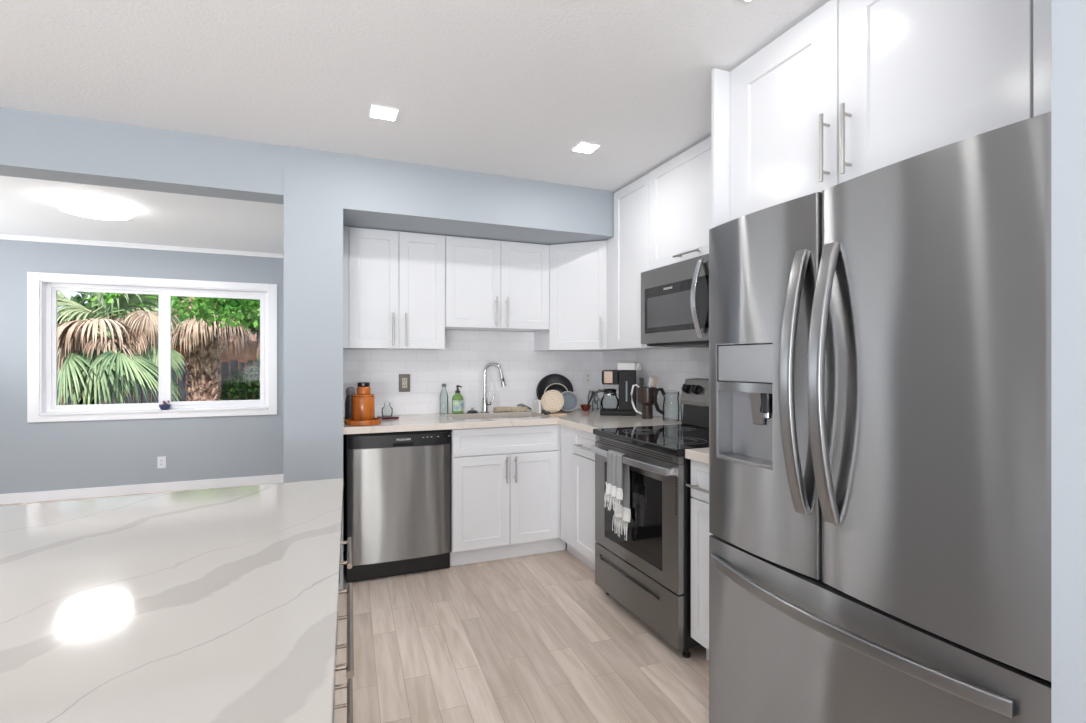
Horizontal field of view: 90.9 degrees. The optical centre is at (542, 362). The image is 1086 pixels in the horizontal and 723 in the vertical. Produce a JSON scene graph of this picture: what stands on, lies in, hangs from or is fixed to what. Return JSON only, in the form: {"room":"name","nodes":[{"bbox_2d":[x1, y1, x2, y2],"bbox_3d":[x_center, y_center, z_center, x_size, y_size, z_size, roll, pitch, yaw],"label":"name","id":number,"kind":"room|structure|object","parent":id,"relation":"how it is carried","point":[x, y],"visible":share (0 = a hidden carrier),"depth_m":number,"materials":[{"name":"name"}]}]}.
{"room":"kitchen","nodes":[
{"label":"kitchen","id":0,"kind":"room"},
{"bbox_2d":[0,239,283,493],"bbox_3d":[-4.148,0.060,5.245,3.528,2.440,0.160,0,0,-22],"label":"wall","id":1,"kind":"structure","parent":0,"point":[35,456],"depth_m":5.17,"materials":[{"name":"grey paint"}]},
{"bbox_2d":[0,474,283,504],"bbox_3d":[-4.170,1.234,5.142,3.408,0.093,0.014,0,0,-22],"label":"baseboard","id":2,"kind":"structure","parent":1,"relation":"attached to","point":[12,498],"depth_m":5.22,"materials":[{"name":"white wood"}]},
{"bbox_2d":[0,234,283,257],"bbox_3d":[-4.166,-1.140,5.133,3.408,0.040,0.034,0,0,-22],"label":"trim","id":3,"kind":"structure","parent":1,"relation":"attached to","point":[2,236],"depth_m":5.21,"materials":[{"name":"white paint"}]},
{"bbox_2d":[27,272,276,422],"bbox_3d":[-3.805,-0.145,5.365,2.057,1.384,0.180,0,0,-22],"label":"window","id":4,"kind":"structure","parent":1,"relation":"in","point":[42,288],"depth_m":5.27,"materials":[{"name":"white plastic"}]},
{"bbox_2d":[159,400,170,409],"bbox_3d":[-3.781,0.422,5.348,0.100,0.092,0.100,0,0,-22],"label":"flower pot","id":5,"kind":"object","parent":4,"relation":"on","point":[165,406],"visible":1,"depth_m":5.32,"materials":[{"name":"blue ceramic"}]},
{"bbox_2d":[157,456,165,467],"bbox_3d":[-3.782,0.985,5.304,0.070,0.115,0.010,0,0,-22],"label":"wall outlet","id":6,"kind":"object","parent":1,"relation":"attached to","point":[161,461],"visible":1,"depth_m":5.30,"materials":[{"name":"white plastic"}]},
{"bbox_2d":[159,459,163,465],"bbox_3d":[-3.781,0.985,5.303,0.036,0.072,0.005,0,0,-22],"label":"receptacle","id":7,"kind":"object","parent":6,"relation":"attached to","point":[161,461],"depth_m":5.30,"materials":[{"name":"white plastic"}]},
{"bbox_2d":[0,107,521,589],"bbox_3d":[-2.043,0.060,3.027,5.730,2.440,0.825,0,0,-22],"label":"wall","id":8,"kind":"structure","parent":0,"point":[313,179],"depth_m":2.86,"materials":[{"name":"grey paint"}]},
{"bbox_2d":[343,226,444,349],"bbox_3d":[-1.004,-0.474,3.572,0.649,0.761,0.350,0,0,-22],"label":"upper cabinet","id":9,"kind":"object","parent":8,"relation":"attached to","point":[394,281],"visible":0.98,"depth_m":3.44,"materials":[{"name":"white paint"}]},
{"bbox_2d":[399,374,409,391],"bbox_3d":[-0.975,0.141,3.770,0.078,0.125,0.010,0,0,-22],"label":"wall outlet","id":10,"kind":"object","parent":8,"relation":"attached to","point":[404,379],"visible":1,"depth_m":3.77,"materials":[{"name":"grey metal"}]},
{"bbox_2d":[402,378,406,387],"bbox_3d":[-0.975,0.141,3.768,0.036,0.072,0.005,0,0,-22],"label":"receptacle","id":11,"kind":"object","parent":10,"relation":"attached to","point":[404,380],"depth_m":3.77,"materials":[{"name":"beige plastic"}]},
{"bbox_2d":[445,236,548,331],"bbox_3d":[-0.352,-0.548,3.841,0.758,0.613,0.350,0,0,-22],"label":"upper cabinet","id":12,"kind":"object","parent":8,"relation":"attached to","point":[491,285],"visible":1,"depth_m":3.70,"materials":[{"name":"white paint"}]},
{"bbox_2d":[343,330,708,419],"bbox_3d":[-0.028,0.063,3.001,2.024,0.606,2.170,0,0,-22],"label":"wall","id":13,"kind":"structure","parent":8,"relation":"attached to","point":[464,358],"depth_m":3.90,"materials":[{"name":"white tile"}]},
{"bbox_2d":[534,240,626,351],"bbox_3d":[0.326,-0.474,3.979,0.605,0.761,0.611,0,0,-22],"label":"upper cabinet","id":14,"kind":"object","parent":8,"relation":"attached to","point":[577,271],"visible":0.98,"depth_m":3.79,"materials":[{"name":"white paint"}]},
{"bbox_2d":[584,371,590,384],"bbox_3d":[0.361,0.120,4.321,0.070,0.115,0.010,0,0,-22],"label":"wall outlet","id":15,"kind":"object","parent":8,"relation":"attached to","point":[587,374],"visible":1,"depth_m":4.32,"materials":[{"name":"white plastic"}]},
{"bbox_2d":[586,373,589,381],"bbox_3d":[0.361,0.120,4.319,0.036,0.072,0.005,0,0,-22],"label":"receptacle","id":16,"kind":"object","parent":15,"relation":"attached to","point":[587,374],"depth_m":4.32,"materials":[{"name":"white plastic"}]},
{"bbox_2d":[0,483,708,722],"bbox_3d":[-1.127,1.340,0.806,6.130,0.120,10.750,0,0,-22],"label":"floor","id":17,"kind":"structure","parent":0,"point":[534,638],"depth_m":2.37,"materials":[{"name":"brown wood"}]},
{"bbox_2d":[334,537,351,722],"bbox_3d":[-0.842,0.843,1.394,0.649,0.874,0.390,0,0,-20],"label":"base cabinet","id":18,"kind":"object","parent":17,"relation":"on","point":[348,542],"visible":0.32,"depth_m":1.52,"materials":[{"name":"silver metal"}]},
{"bbox_2d":[0,478,343,722],"bbox_3d":[-1.073,0.386,0.389,1.812,0.039,2.098,0,0,-22],"label":"countertop","id":19,"kind":"structure","parent":18,"relation":"on","point":[219,605],"depth_m":0.81,"materials":[{"name":"white stone"}]},
{"bbox_2d":[335,583,353,722],"bbox_3d":[-0.691,0.843,0.977,0.649,0.874,0.493,0,0,-20],"label":"base cabinet","id":20,"kind":"object","parent":17,"relation":"on","point":[348,666],"visible":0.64,"depth_m":1.11,"materials":[{"name":"white paint"}]},
{"bbox_2d":[343,429,451,582],"bbox_3d":[-0.950,0.841,3.436,0.610,0.868,0.586,0,0,-22],"label":"dishwasher","id":21,"kind":"object","parent":17,"relation":"on","point":[397,490],"visible":1,"depth_m":3.17,"materials":[{"name":"silver metal"}]},
{"bbox_2d":[450,424,564,566],"bbox_3d":[-0.294,0.843,3.708,0.798,0.874,0.640,0,0,-22],"label":"base cabinet","id":22,"kind":"object","parent":17,"relation":"on","point":[506,481],"visible":0.95,"depth_m":3.43,"materials":[{"name":"white paint"}]},
{"bbox_2d":[343,408,681,433],"bbox_3d":[-0.212,0.386,3.437,2.014,0.039,1.206,0,0,-22],"label":"countertop","id":23,"kind":"structure","parent":22,"relation":"on","point":[579,419],"depth_m":3.40,"materials":[{"name":"stone"}]},
{"bbox_2d":[345,387,354,418],"bbox_3d":[-1.186,0.257,3.297,0.068,0.218,0.068,0,0,-22],"label":"bottle","id":24,"kind":"object","parent":23,"relation":"on","point":[350,391],"visible":0.69,"depth_m":3.27,"materials":[{"name":"grey glass"}]},
{"bbox_2d":[345,418,380,425],"bbox_3d":[-1.081,0.351,3.216,0.210,0.029,0.210,0,0,-22],"label":"round tray","id":25,"kind":"object","parent":23,"relation":"on","point":[376,421],"visible":0.86,"depth_m":3.13,"materials":[{"name":"orange wood"}]},
{"bbox_2d":[351,394,374,420],"bbox_3d":[-1.078,0.270,3.206,0.132,0.167,0.132,0,0,-22],"label":"canister","id":26,"kind":"object","parent":25,"relation":"on","point":[362,405],"visible":0.83,"depth_m":3.15,"materials":[{"name":"orange wood"}]},
{"bbox_2d":[357,382,370,393],"bbox_3d":[-1.075,0.151,3.207,0.080,0.070,0.080,0,0,-22],"label":"jar","id":27,"kind":"object","parent":26,"relation":"on","point":[363,387],"visible":1,"depth_m":3.18,"materials":[{"name":"orange wood"}]},
{"bbox_2d":[377,416,398,418],"bbox_3d":[-1.025,0.360,3.536,0.110,0.012,0.110,0,0,-34],"label":"coaster","id":28,"kind":"object","parent":23,"relation":"on","point":[381,417],"visible":0.94,"depth_m":3.51,"materials":[{"name":"red paint"}]},
{"bbox_2d":[382,402,392,416],"bbox_3d":[-1.030,0.301,3.534,0.072,0.106,0.072,0,0,-22],"label":"glass jar","id":29,"kind":"object","parent":28,"relation":"on","point":[385,402],"visible":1,"depth_m":3.53,"materials":[{"name":"clear glass"}]},
{"bbox_2d":[440,384,447,413],"bbox_3d":[-0.711,0.257,3.841,0.060,0.218,0.060,0,0,-22],"label":"bottle","id":30,"kind":"object","parent":23,"relation":"on","point":[443,385],"visible":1,"depth_m":3.83,"materials":[{"name":"clear glass"}]},
{"bbox_2d":[452,385,462,413],"bbox_3d":[-0.618,0.264,3.874,0.082,0.205,0.083,0,0,-22],"label":"soap bottle","id":31,"kind":"object","parent":23,"relation":"on","point":[457,399],"visible":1,"depth_m":3.84,"materials":[{"name":"green plastic"}]},
{"bbox_2d":[467,408,477,412],"bbox_3d":[-0.516,0.346,3.917,0.080,0.039,0.080,0,0,-22],"label":"stopper","id":32,"kind":"object","parent":23,"relation":"on","point":[472,410],"visible":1,"depth_m":3.90,"materials":[{"name":"black plastic"}]},
{"bbox_2d":[481,363,505,412],"bbox_3d":[-0.363,0.182,3.931,0.192,0.368,0.066,0,0,10],"label":"faucet","id":33,"kind":"object","parent":23,"relation":"on","point":[485,403],"visible":1,"depth_m":3.92,"materials":[{"name":"silver metal"}]},
{"bbox_2d":[493,404,531,411],"bbox_3d":[-0.226,0.337,4.030,0.293,0.061,0.068,0,0,-22],"label":"cutting board","id":34,"kind":"object","parent":23,"relation":"on","point":[523,407],"visible":1,"depth_m":4.00,"materials":[{"name":"beige wood"}]},
{"bbox_2d":[544,410,557,414],"bbox_3d":[0.060,0.350,3.810,0.108,0.031,0.044,0,0,-22],"label":"dish brush","id":35,"kind":"object","parent":23,"relation":"on","point":[545,412],"visible":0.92,"depth_m":3.79,"materials":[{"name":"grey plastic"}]},
{"bbox_2d":[534,399,570,412],"bbox_3d":[0.066,0.319,4.020,0.277,0.095,0.163,0,0,-22],"label":"drying rack","id":36,"kind":"object","parent":23,"relation":"on","point":[537,403],"visible":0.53,"depth_m":3.93,"materials":[{"name":"grey plastic"}]},
{"bbox_2d":[534,399,540,412],"bbox_3d":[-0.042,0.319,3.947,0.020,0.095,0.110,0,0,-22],"label":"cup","id":37,"kind":"object","parent":36,"relation":"on","point":[537,403],"depth_m":3.92,"materials":[{"name":"white ceramic"}]},
{"bbox_2d":[541,390,563,412],"bbox_3d":[0.070,0.277,3.878,0.168,0.162,0.055,0,0,5],"label":"plate","id":38,"kind":"object","parent":36,"relation":"in","point":[551,399],"visible":0.97,"depth_m":3.88,"materials":[{"name":"beige ceramic"}]},
{"bbox_2d":[536,374,572,399],"bbox_3d":[0.091,0.218,4.097,0.283,0.268,0.111,0,0,6],"label":"frying pan","id":39,"kind":"object","parent":36,"relation":"in","point":[550,379],"visible":0.52,"depth_m":4.13,"materials":[{"name":"black metal"}]},
{"bbox_2d":[544,383,567,392],"bbox_3d":[0.101,0.243,4.034,0.190,0.181,0.082,0,0,-1],"label":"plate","id":40,"kind":"object","parent":36,"relation":"on","point":[561,388],"visible":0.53,"depth_m":4.05,"materials":[{"name":"grey ceramic"}]},
{"bbox_2d":[561,391,577,410],"bbox_3d":[0.186,0.283,3.969,0.154,0.148,0.055,0,0,3],"label":"plate","id":41,"kind":"object","parent":36,"relation":"in","point":[570,398],"visible":0.79,"depth_m":3.98,"materials":[{"name":"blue ceramic"}]},
{"bbox_2d":[549,413,566,415],"bbox_3d":[0.106,0.361,3.746,0.130,0.010,0.042,0,0,-22],"label":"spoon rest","id":42,"kind":"object","parent":23,"relation":"on","point":[561,413],"visible":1,"depth_m":3.73,"materials":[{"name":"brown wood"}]},
{"bbox_2d":[580,404,590,410],"bbox_3d":[0.328,0.343,4.107,0.084,0.046,0.084,0,0,-22],"label":"bowl","id":43,"kind":"object","parent":23,"relation":"on","point":[585,407],"visible":1,"depth_m":4.08,"materials":[{"name":"red ceramic"}]},
{"bbox_2d":[588,390,597,409],"bbox_3d":[0.390,0.289,4.184,0.080,0.153,0.080,0,0,-22],"label":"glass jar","id":44,"kind":"object","parent":23,"relation":"on","point":[590,391],"visible":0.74,"depth_m":4.17,"materials":[{"name":"clear glass"}]},
{"bbox_2d":[592,397,600,410],"bbox_3d":[0.408,0.315,4.062,0.068,0.103,0.068,0,0,-22],"label":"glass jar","id":45,"kind":"object","parent":23,"relation":"on","point":[596,397],"visible":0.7,"depth_m":4.05,"materials":[{"name":"clear glass"}]},
{"bbox_2d":[600,370,635,415],"bbox_3d":[0.536,0.208,3.805,0.250,0.315,0.194,0,0,11],"label":"coffee maker","id":46,"kind":"object","parent":23,"relation":"on","point":[625,379],"visible":0.97,"depth_m":3.71,"materials":[{"name":"black plastic"}]},
{"bbox_2d":[593,389,618,408],"bbox_3d":[0.450,0.257,3.823,0.184,0.147,0.128,0,0,11],"label":"coffee carafe","id":47,"kind":"object","parent":46,"relation":"on","point":[608,392],"visible":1,"depth_m":3.80,"materials":[{"name":"clear glass"}]},
{"bbox_2d":[617,363,634,369],"bbox_3d":[0.590,0.025,3.791,0.124,0.050,0.064,0,0,11],"label":"box","id":48,"kind":"object","parent":46,"relation":"on","point":[620,366],"visible":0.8,"depth_m":3.76,"materials":[{"name":"white cardboard"}]},
{"bbox_2d":[635,362,641,369],"bbox_3d":[0.668,0.023,3.755,0.042,0.055,0.050,0,0,40],"label":"figurine","id":49,"kind":"object","parent":46,"relation":"on","point":[637,367],"visible":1,"depth_m":3.74,"materials":[{"name":"white ceramic"}]},
{"bbox_2d":[631,384,656,418],"bbox_3d":[0.677,0.253,3.532,0.154,0.226,0.132,0,0,-22],"label":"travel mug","id":50,"kind":"object","parent":23,"relation":"on","point":[645,394],"visible":0.95,"depth_m":3.50,"materials":[{"name":"brown plastic"}]},
{"bbox_2d":[639,378,643,387],"bbox_3d":[0.655,0.177,3.539,0.018,0.155,0.034,0,0,-42],"label":"spatula","id":51,"kind":"object","parent":50,"relation":"in","point":[641,380],"visible":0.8,"depth_m":3.53,"materials":[{"name":"black plastic"}]},
{"bbox_2d":[648,378,652,387],"bbox_3d":[0.705,0.176,3.527,0.022,0.156,0.042,0,0,-22],"label":"spatula","id":52,"kind":"object","parent":50,"relation":"in","point":[650,381],"visible":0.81,"depth_m":3.52,"materials":[{"name":"white plastic"}]},
{"bbox_2d":[653,388,679,420],"bbox_3d":[0.782,0.262,3.367,0.162,0.209,0.104,0,0,-22],"label":"glass pitcher","id":53,"kind":"object","parent":23,"relation":"on","point":[663,392],"visible":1,"depth_m":3.36,"materials":[{"name":"clear glass"}]},
{"bbox_2d":[561,425,595,570],"bbox_3d":[0.492,0.843,3.439,0.680,0.874,0.660,0,0,-22],"label":"base cabinet","id":54,"kind":"object","parent":17,"relation":"on","point":[577,456],"visible":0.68,"depth_m":3.33,"materials":[{"name":"white paint"}]},
{"bbox_2d":[591,378,708,657],"bbox_3d":[0.728,0.686,2.747,0.760,1.188,0.768,0,0,-22],"label":"range","id":55,"kind":"object","parent":17,"relation":"on","point":[648,573],"visible":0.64,"depth_m":2.51,"materials":[{"name":"silver metal"}]},
{"bbox_2d":[604,450,630,540],"bbox_3d":[0.371,0.658,2.665,0.073,0.432,0.164,0,0,-22],"label":"tea towel","id":56,"kind":"object","parent":55,"relation":"hanging from","point":[618,481],"visible":0.99,"depth_m":2.64,"materials":[{"name":"white fabric"}]},
{"bbox_2d":[618,463,629,508],"bbox_3d":[0.395,0.603,2.685,0.014,0.225,0.130,0,0,-22],"label":"towel","id":57,"kind":"object","parent":55,"relation":"hanging from","point":[625,503],"depth_m":2.64,"materials":[{"name":"white fabric"}]},
{"bbox_2d":[593,424,708,455],"bbox_3d":[0.704,0.380,2.737,0.612,0.031,0.768,0,0,-22],"label":"cooktop","id":58,"kind":"object","parent":55,"relation":"in","point":[662,440],"depth_m":2.68,"materials":[{"name":"black glass"}]},
{"bbox_2d":[686,460,710,660],"bbox_3d":[0.950,0.843,2.315,0.700,0.874,0.183,0,0,-22],"label":"base cabinet","id":59,"kind":"object","parent":17,"relation":"on","point":[699,486],"visible":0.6,"depth_m":2.23,"materials":[{"name":"white paint"}]},
{"bbox_2d":[685,447,708,463],"bbox_3d":[0.961,0.386,2.320,0.696,0.039,0.190,0,0,-22],"label":"countertop","id":60,"kind":"structure","parent":59,"relation":"on","point":[696,454],"depth_m":2.21,"materials":[{"name":"stone"}]},
{"bbox_2d":[711,68,729,534],"bbox_3d":[0.992,0.068,2.219,0.715,2.425,0.018,0,0,-22],"label":"end panel","id":61,"kind":"object","parent":17,"relation":"on","point":[720,79],"visible":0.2,"depth_m":2.09,"materials":[{"name":"white paint"}]},
{"bbox_2d":[709,112,1050,722],"bbox_3d":[1.093,0.412,1.522,0.939,1.735,0.918,0,0,-22],"label":"fridge","id":62,"kind":"object","parent":17,"relation":"on","point":[880,339],"visible":0.98,"depth_m":1.22,"materials":[{"name":"grey metal"}]},
{"bbox_2d":[0,0,829,253],"bbox_3d":[-1.127,-1.285,0.806,6.130,0.250,10.750,0,0,-22],"label":"ceiling","id":63,"kind":"structure","parent":0,"point":[508,88],"depth_m":2.18,"materials":[{"name":"white paint"}]},
{"bbox_2d":[56,195,131,219],"bbox_3d":[-3.263,-1.125,3.901,0.424,0.071,0.424,0,0,-22],"label":"light","id":64,"kind":"object","parent":63,"relation":"attached to","point":[84,206],"visible":1,"depth_m":3.80,"materials":[{"name":"white"}]},
{"bbox_2d":[369,104,398,120],"bbox_3d":[-0.735,-1.155,2.471,0.124,0.010,0.124,0,0,-22],"label":"recessed light","id":65,"kind":"object","parent":63,"relation":"in","point":[376,111],"visible":1,"depth_m":2.46,"materials":[{"name":"white paint"}]},
{"bbox_2d":[571,141,600,153],"bbox_3d":[0.229,-1.155,2.869,0.124,0.010,0.124,0,0,-22],"label":"recessed light","id":66,"kind":"object","parent":63,"relation":"in","point":[582,146],"visible":1,"depth_m":2.85,"materials":[{"name":"white paint"}]},
{"bbox_2d":[573,143,598,152],"bbox_3d":[0.229,-1.152,2.869,0.104,0.004,0.104,0,0,-22],"label":"diffuser","id":67,"kind":"object","parent":66,"relation":"attached to","point":[579,147],"depth_m":2.85,"materials":[{"name":"white plastic"}]},
{"bbox_2d":[343,154,614,244],"bbox_3d":[-0.307,-1.008,3.678,2.024,0.303,0.705,0,0,-22],"label":"soffit","id":68,"kind":"structure","parent":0,"point":[380,194],"depth_m":3.29,"materials":[{"name":"grey paint"}]},
{"bbox_2d":[1051,0,1085,722],"bbox_3d":[2.239,0.060,-0.970,1.160,2.440,4.500,0,0,-22],"label":"wall partition","id":69,"kind":"structure","parent":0,"point":[1068,17],"depth_m":0.87,"materials":[{"name":"grey paint"}]},
{"bbox_2d":[730,0,1050,220],"bbox_3d":[1.217,-0.838,1.706,0.670,0.635,1.100,0,0,-22],"label":"upper cabinet","id":70,"kind":"object","parent":69,"relation":"attached to","point":[854,88],"visible":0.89,"depth_m":1.56,"materials":[{"name":"white paint"}]},
{"bbox_3d":[1.177,0.060,2.930,0.150,2.440,3.520,0,0,-22],"label":"wall","id":71,"kind":"structure","parent":0,"visible":0},
{"bbox_2d":[607,172,691,349],"bbox_3d":[0.663,-0.625,3.502,0.345,1.061,0.530,0,0,-22],"label":"upper cabinet","id":72,"kind":"object","parent":71,"relation":"attached to","point":[628,251],"visible":0.37,"depth_m":3.46,"materials":[{"name":"white paint"}]},
{"bbox_2d":[650,136,710,269],"bbox_3d":[0.935,-0.849,2.836,0.350,0.613,0.905,0,0,-22],"label":"upper cabinet","id":73,"kind":"object","parent":71,"relation":"attached to","point":[680,187],"visible":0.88,"depth_m":2.92,"materials":[{"name":"white paint"}]},
{"bbox_2d":[641,254,708,346],"bbox_3d":[0.868,-0.314,2.880,0.431,0.443,0.760,0,0,-22],"label":"microwave","id":74,"kind":"object","parent":73,"relation":"attached to","point":[674,297],"visible":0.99,"depth_m":2.86,"materials":[{"name":"silver metal"}]},
{"label":"outside","id":75,"kind":"structure","parent":0,"visible":0},
{"bbox_3d":[-8.232,1.480,12.101,22.000,0.200,15.350,0,0,-22],"label":"ground","id":76,"kind":"structure","parent":75,"visible":0},
{"bbox_2d":[57,292,182,349],"bbox_3d":[-10.373,-0.519,13.133,3.256,3.808,2.320,0,0,-22],"label":"leafy tree","id":77,"kind":"object","parent":76,"relation":"on","point":[78,299],"visible":0.06,"depth_m":12.44,"materials":[{"name":"green plant"}]},
{"bbox_2d":[82,292,158,342],"bbox_3d":[-8.307,-0.308,10.841,1.519,3.383,1.220,0,0,-22],"label":"leafy tree","id":78,"kind":"object","parent":76,"relation":"on","point":[110,296],"visible":0.05,"depth_m":10.60,"materials":[{"name":"green plant"}]},
{"bbox_2d":[57,291,188,404],"bbox_3d":[-6.011,-0.028,7.118,2.136,2.827,2.822,0,0,-32],"label":"palm tree","id":79,"kind":"object","parent":76,"relation":"on","point":[89,369],"visible":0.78,"depth_m":6.79,"materials":[{"name":"green plant"}]},
{"bbox_2d":[57,360,259,404],"bbox_3d":[-8.074,0.661,9.911,10.624,1.439,0.080,0,0,-22],"label":"wooden fence","id":80,"kind":"object","parent":76,"relation":"on","point":[226,372],"visible":0.03,"depth_m":10.32,"materials":[{"name":"brown wood"}]},
{"bbox_2d":[62,329,255,404],"bbox_3d":[-11.238,0.080,18.082,11.600,2.600,5.000,0,0,-22],"label":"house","id":81,"kind":"structure","parent":76,"relation":"on","point":[242,356],"depth_m":16.61,"materials":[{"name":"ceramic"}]},
{"bbox_2d":[155,297,255,400],"bbox_3d":[-5.962,-0.066,9.438,1.598,2.909,1.599,0,0,-40],"label":"palm tree","id":82,"kind":"object","parent":76,"relation":"on","point":[204,344],"visible":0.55,"depth_m":9.23,"materials":[{"name":"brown plant"}]},
{"bbox_2d":[171,296,259,331],"bbox_3d":[-4.256,-0.014,7.237,1.529,2.797,0.896,0,0,-22],"label":"leafy tree","id":83,"kind":"object","parent":76,"relation":"on","point":[225,307],"visible":0.41,"depth_m":7.10,"materials":[{"name":"green plant"}]},
{"bbox_2d":[178,297,259,359],"bbox_3d":[-6.781,-0.616,12.124,3.013,4.000,2.164,0,0,-22],"label":"leafy tree","id":84,"kind":"object","parent":76,"relation":"on","point":[257,332],"visible":0.02,"depth_m":12.05,"materials":[{"name":"green plant"}]},
{"bbox_2d":[219,356,259,399],"bbox_3d":[-5.445,0.631,10.117,1.394,1.519,1.010,0,0,-22],"label":"bush","id":85,"kind":"object","parent":76,"relation":"on","point":[245,379],"visible":0.48,"depth_m":9.90,"materials":[{"name":"green plant"}]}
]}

